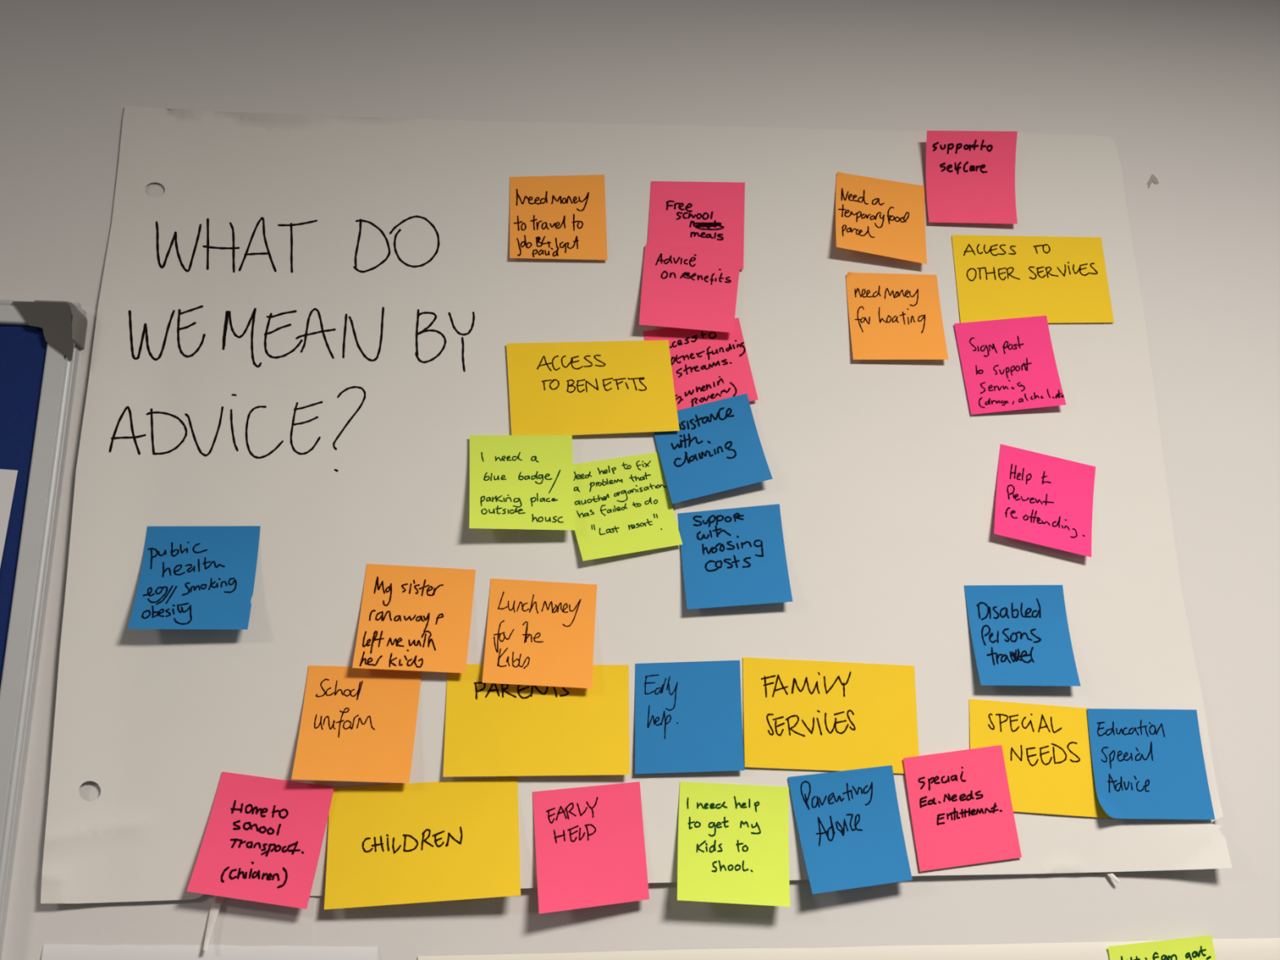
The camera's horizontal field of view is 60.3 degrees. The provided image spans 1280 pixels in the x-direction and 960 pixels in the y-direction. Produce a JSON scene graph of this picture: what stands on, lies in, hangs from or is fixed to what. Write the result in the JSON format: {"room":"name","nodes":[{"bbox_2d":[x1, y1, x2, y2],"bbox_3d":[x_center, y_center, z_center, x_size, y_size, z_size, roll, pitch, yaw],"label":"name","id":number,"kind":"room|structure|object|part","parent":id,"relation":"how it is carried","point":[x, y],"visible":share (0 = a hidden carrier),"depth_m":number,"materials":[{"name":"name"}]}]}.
{"room":"meeting room","nodes":[
{"label":"meeting room","id":0,"kind":"room"},
{"bbox_2d":[0,0,1279,959],"bbox_3d":[0.185,0.260,0.850,5.600,1.890,0.100,1,-14,-5],"label":"wall","id":1,"kind":"structure","parent":0,"point":[1186,93],"depth_m":0.91,"materials":[{"name":"paint"}]},
{"bbox_2d":[0,299,87,959],"bbox_3d":[-0.729,0.327,0.679,0.631,0.956,0.019,1,-14,-5],"label":"pinboard","id":2,"kind":"object","parent":1,"relation":"attached to","point":[41,341],"visible":1,"depth_m":0.78,"materials":[{"name":"blue fabric"}]},
{"bbox_2d":[0,469,17,566],"bbox_3d":[-0.465,0.032,0.774,0.044,0.086,0.001,1,-14,-5],"label":"paper sheet","id":3,"kind":"object","parent":2,"relation":"attached to","point":[7,477],"visible":1,"depth_m":0.78,"materials":[{"name":"white paper"}]},
{"bbox_3d":[-0.730,0.327,0.682,0.597,0.923,0.010,1,-14,-5],"label":"felt panel","id":4,"kind":"part","parent":2,"relation":"part of","materials":[{"name":"blue fabric"}]},
{"bbox_3d":[-0.730,-0.128,0.792,0.630,0.018,0.017,1,-14,-5],"label":"frame rail","id":5,"kind":"part","parent":2,"relation":"part of","materials":[{"name":"metal"}]},
{"bbox_2d":[0,309,315,959],"bbox_3d":[-0.321,0.310,0.735,0.200,0.900,0.001,1,-14,-5],"label":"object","id":6,"kind":"structure","parent":1,"relation":"attached to","point":[31,924],"depth_m":0.74,"materials":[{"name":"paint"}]},
{"bbox_2d":[40,944,377,959],"bbox_3d":[-0.277,0.407,0.713,0.234,0.203,0.003,1,-14,-5],"label":"sheet","id":7,"kind":"object","parent":1,"relation":"attached to","point":[50,952],"visible":1,"depth_m":0.73,"materials":[{"name":"white paper"}]},
{"bbox_2d":[40,105,1232,950],"bbox_3d":[0.011,0.005,0.835,0.842,0.645,0.020,1,-14,-5],"label":"sheet","id":8,"kind":"object","parent":1,"relation":"attached to","point":[303,339],"depth_m":0.84,"materials":[{"name":"paper"}]},
{"bbox_2d":[127,525,260,629],"bbox_3d":[-0.315,0.068,0.783,0.080,0.078,0.018,1,-14,-5],"label":"sticky note","id":9,"kind":"object","parent":8,"relation":"attached to","point":[191,577],"visible":1,"depth_m":0.79,"materials":[{"name":"blue paper"},{"name":"black ink"}]},
{"bbox_3d":[-0.285,0.294,0.738,0.006,0.038,0.013,-13,-19,42],"label":"paper strip","id":10,"kind":"part","parent":8,"relation":"part of","materials":[{"name":"white paper"}]},
{"bbox_2d":[186,771,333,909],"bbox_3d":[-0.256,0.243,0.747,0.089,0.089,0.015,1,-14,-5],"label":"sticky note","id":11,"kind":"object","parent":8,"relation":"attached to","point":[262,842],"visible":1,"depth_m":0.75,"materials":[{"name":"pink paper"},{"name":"black ink"}]},
{"bbox_2d":[291,665,422,782],"bbox_3d":[-0.197,0.171,0.772,0.084,0.081,0.012,1,-14,-5],"label":"sticky note","id":12,"kind":"object","parent":8,"relation":"attached to","point":[359,725],"visible":1,"depth_m":0.78,"materials":[{"name":"orange paper"}]},
{"bbox_2d":[352,564,475,673],"bbox_3d":[-0.162,0.099,0.794,0.083,0.079,0.011,1,-14,-5],"label":"sticky note","id":13,"kind":"object","parent":8,"relation":"attached to","point":[412,618],"visible":1,"depth_m":0.80,"materials":[{"name":"orange paper"},{"name":"black ink"}]},
{"bbox_2d":[324,777,520,909],"bbox_3d":[-0.148,0.248,0.755,0.134,0.085,0.019,1,-14,-5],"label":"sticky note","id":14,"kind":"object","parent":8,"relation":"attached to","point":[454,840],"visible":1,"depth_m":0.76,"materials":[{"name":"yellow paper"},{"name":"black ink"}]},
{"bbox_2d":[469,435,574,530],"bbox_3d":[-0.088,0.001,0.821,0.080,0.076,0.014,1,-14,-5],"label":"sticky note","id":15,"kind":"object","parent":8,"relation":"attached to","point":[517,482],"visible":1,"depth_m":0.82,"materials":[{"name":"paper"}]},
{"bbox_2d":[443,664,630,777],"bbox_3d":[-0.073,0.171,0.787,0.131,0.079,0.009,1,-14,-5],"label":"sticky note","id":16,"kind":"object","parent":8,"relation":"attached to","point":[491,729],"visible":1,"depth_m":0.79,"materials":[{"name":"yellow paper"},{"name":"black ink"}]},
{"bbox_2d":[482,577,596,688],"bbox_3d":[-0.072,0.111,0.801,0.082,0.080,0.010,1,-14,-5],"label":"sticky note","id":17,"kind":"object","parent":8,"relation":"attached to","point":[539,633],"visible":1,"depth_m":0.80,"materials":[{"name":"orange paper"},{"name":"black ink"}]},
{"bbox_2d":[509,174,607,260],"bbox_3d":[-0.066,-0.212,0.885,0.079,0.079,0.004,1,-14,-5],"label":"sticky note","id":18,"kind":"object","parent":8,"relation":"attached to","point":[563,217],"visible":1,"depth_m":0.89,"materials":[{"name":"orange paper"},{"name":"black ink"}]},
{"bbox_2d":[532,781,649,914],"bbox_3d":[-0.034,0.254,0.764,0.082,0.085,0.019,1,-14,-5],"label":"sticky note","id":19,"kind":"object","parent":8,"relation":"attached to","point":[590,851],"visible":1,"depth_m":0.77,"materials":[{"name":"pink paper"},{"name":"black ink"}]},
{"bbox_2d":[506,340,679,435],"bbox_3d":[-0.037,-0.071,0.852,0.134,0.083,0.004,1,-14,-4],"label":"sticky note","id":20,"kind":"object","parent":8,"relation":"attached to","point":[594,387],"visible":1,"depth_m":0.85,"materials":[{"name":"yellow paper"},{"name":"black ink"}]},
{"bbox_2d":[573,452,682,560],"bbox_3d":[-0.015,0.019,0.831,0.095,0.087,0.008,1,-14,-5],"label":"sticky note","id":21,"kind":"object","parent":8,"relation":"attached to","point":[623,505],"visible":1,"depth_m":0.83,"materials":[{"name":"paper"}]},
{"bbox_2d":[635,660,744,773],"bbox_3d":[0.035,0.171,0.799,0.079,0.081,0.007,1,-14,-5],"label":"sticky note","id":22,"kind":"object","parent":8,"relation":"attached to","point":[688,715],"visible":1,"depth_m":0.80,"materials":[{"name":"blue paper"},{"name":"black ink"}]},
{"bbox_2d":[639,244,742,333],"bbox_3d":[0.041,-0.153,0.875,0.085,0.076,0.011,1,-14,-5],"label":"sticky note","id":23,"kind":"object","parent":8,"relation":"attached to","point":[683,286],"visible":1,"depth_m":0.88,"materials":[{"name":"pink paper"},{"name":"black ink"}]},
{"bbox_2d":[647,181,745,269],"bbox_3d":[0.046,-0.208,0.895,0.082,0.080,0.003,1,-14,-5],"label":"sticky note","id":24,"kind":"object","parent":8,"relation":"attached to","point":[682,213],"visible":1,"depth_m":0.90,"materials":[{"name":"pink paper"},{"name":"black ink"}]},
{"bbox_2d":[643,317,758,410],"bbox_3d":[0.047,-0.088,0.867,0.090,0.087,0.003,1,-14,-3],"label":"sticky note","id":25,"kind":"object","parent":8,"relation":"attached to","point":[708,366],"visible":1,"depth_m":0.87,"materials":[{"name":"pink paper"},{"name":"black ink"}]},
{"bbox_2d":[653,393,773,503],"bbox_3d":[0.054,-0.025,0.846,0.093,0.090,0.007,1,-14,-3],"label":"sticky note","id":26,"kind":"object","parent":8,"relation":"attached to","point":[717,447],"visible":1,"depth_m":0.85,"materials":[{"name":"blue paper"},{"name":"black ink"}]},
{"bbox_2d":[677,781,790,906],"bbox_3d":[0.067,0.255,0.774,0.084,0.083,0.019,1,-14,-5],"label":"sticky note","id":27,"kind":"object","parent":8,"relation":"attached to","point":[733,843],"visible":1,"depth_m":0.78,"materials":[{"name":"paper"}]},
{"bbox_2d":[678,503,792,609],"bbox_3d":[0.071,0.057,0.828,0.084,0.083,0.011,1,-14,-5],"label":"sticky note","id":28,"kind":"object","parent":8,"relation":"attached to","point":[735,556],"visible":1,"depth_m":0.83,"materials":[{"name":"blue paper"},{"name":"black ink"}]},
{"bbox_2d":[742,657,919,773],"bbox_3d":[0.141,0.173,0.811,0.131,0.084,0.002,1,-14,-5],"label":"sticky note","id":29,"kind":"object","parent":8,"relation":"attached to","point":[798,714],"visible":1,"depth_m":0.81,"materials":[{"name":"yellow paper"},{"name":"black ink"}]},
{"bbox_2d":[787,764,912,893],"bbox_3d":[0.150,0.248,0.784,0.084,0.086,0.017,1,-14,-5],"label":"sticky note","id":30,"kind":"object","parent":8,"relation":"attached to","point":[849,824],"visible":1,"depth_m":0.79,"materials":[{"name":"blue paper"},{"name":"black ink"}]},
{"bbox_2d":[835,171,927,264],"bbox_3d":[0.199,-0.217,0.907,0.082,0.084,0.013,1,-14,-5],"label":"sticky note","id":31,"kind":"object","parent":8,"relation":"attached to","point":[874,215],"visible":1,"depth_m":0.91,"materials":[{"name":"orange paper"},{"name":"black ink"}]},
{"bbox_2d":[845,271,948,359],"bbox_3d":[0.207,-0.133,0.890,0.079,0.078,0.007,1,-14,-5],"label":"sticky note","id":32,"kind":"object","parent":8,"relation":"attached to","point":[892,316],"visible":1,"depth_m":0.89,"materials":[{"name":"orange paper"},{"name":"black ink"}]},
{"bbox_2d":[902,745,1022,871],"bbox_3d":[0.234,0.238,0.801,0.084,0.088,0.003,2,-14,-6],"label":"sticky note","id":33,"kind":"object","parent":8,"relation":"attached to","point":[961,805],"visible":1,"depth_m":0.80,"materials":[{"name":"pink paper"},{"name":"black ink"}]},
{"bbox_2d":[925,130,1017,223],"bbox_3d":[0.280,-0.254,0.923,0.080,0.084,0.011,1,-14,-5],"label":"sticky note","id":34,"kind":"object","parent":8,"relation":"attached to","point":[970,175],"visible":1,"depth_m":0.93,"materials":[{"name":"pink paper"},{"name":"black ink"}]},
{"bbox_2d":[954,315,1066,414],"bbox_3d":[0.298,-0.094,0.888,0.085,0.088,0.007,1,-14,-5],"label":"sticky note","id":35,"kind":"object","parent":8,"relation":"attached to","point":[1010,364],"visible":1,"depth_m":0.89,"materials":[{"name":"pink paper"},{"name":"black ink"}]},
{"bbox_2d":[964,585,1080,686],"bbox_3d":[0.289,0.117,0.835,0.080,0.078,0.012,1,-14,-5],"label":"sticky note","id":36,"kind":"object","parent":8,"relation":"attached to","point":[1020,636],"visible":1,"depth_m":0.84,"materials":[{"name":"blue paper"},{"name":"black ink"}]},
{"bbox_2d":[951,235,1114,323],"bbox_3d":[0.325,-0.166,0.913,0.133,0.083,0.002,1,-14,-5],"label":"sticky note","id":37,"kind":"object","parent":8,"relation":"attached to","point":[1063,279],"visible":1,"depth_m":0.91,"materials":[{"name":"yellow paper"},{"name":"black ink"}]},
{"bbox_2d":[968,698,1114,818],"bbox_3d":[0.298,0.206,0.818,0.113,0.086,0.004,1,-14,-5],"label":"sticky note","id":38,"kind":"object","parent":8,"relation":"attached to","point":[1046,751],"visible":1,"depth_m":0.82,"materials":[{"name":"yellow paper"},{"name":"black ink"}]},
{"bbox_2d":[994,444,1095,557],"bbox_3d":[0.318,0.016,0.864,0.092,0.092,0.009,1,-14,-5],"label":"sticky note","id":39,"kind":"object","parent":8,"relation":"attached to","point":[1043,500],"visible":1,"depth_m":0.86,"materials":[{"name":"pink paper"},{"name":"black ink"}]},
{"bbox_3d":[0.344,0.288,0.802,0.010,0.010,0.002,-8,-16,30],"label":"paper strip","id":40,"kind":"part","parent":8,"relation":"part of","materials":[{"name":"white paper"}]},
{"bbox_2d":[1086,708,1214,819],"bbox_3d":[0.380,0.210,0.817,0.087,0.080,0.016,1,-14,-5],"label":"sticky note","id":41,"kind":"object","parent":8,"relation":"attached to","point":[1147,763],"visible":1,"depth_m":0.82,"materials":[{"name":"blue paper"},{"name":"black ink"}]},
{"bbox_2d":[417,937,1279,959],"bbox_3d":[0.216,0.437,0.754,0.735,0.224,0.006,1,-14,-5],"label":"sheet","id":42,"kind":"object","parent":1,"relation":"attached to","point":[1260,948],"visible":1,"depth_m":0.78,"materials":[{"name":"beige paper"}]},
{"bbox_2d":[1107,935,1216,959],"bbox_3d":[0.376,0.367,0.781,0.083,0.082,0.006,1,-14,-5],"label":"sticky note","id":43,"kind":"object","parent":42,"relation":"attached to","point":[1198,948],"visible":1,"depth_m":0.79,"materials":[{"name":"paper"}]},
{"bbox_2d":[1146,174,1159,188],"bbox_3d":[0.442,-0.258,0.951,0.012,0.014,0.001,1,-14,-5],"label":"smear","id":44,"kind":"object","parent":1,"relation":"attached to","point":[1153,178],"visible":1,"depth_m":0.95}
]}

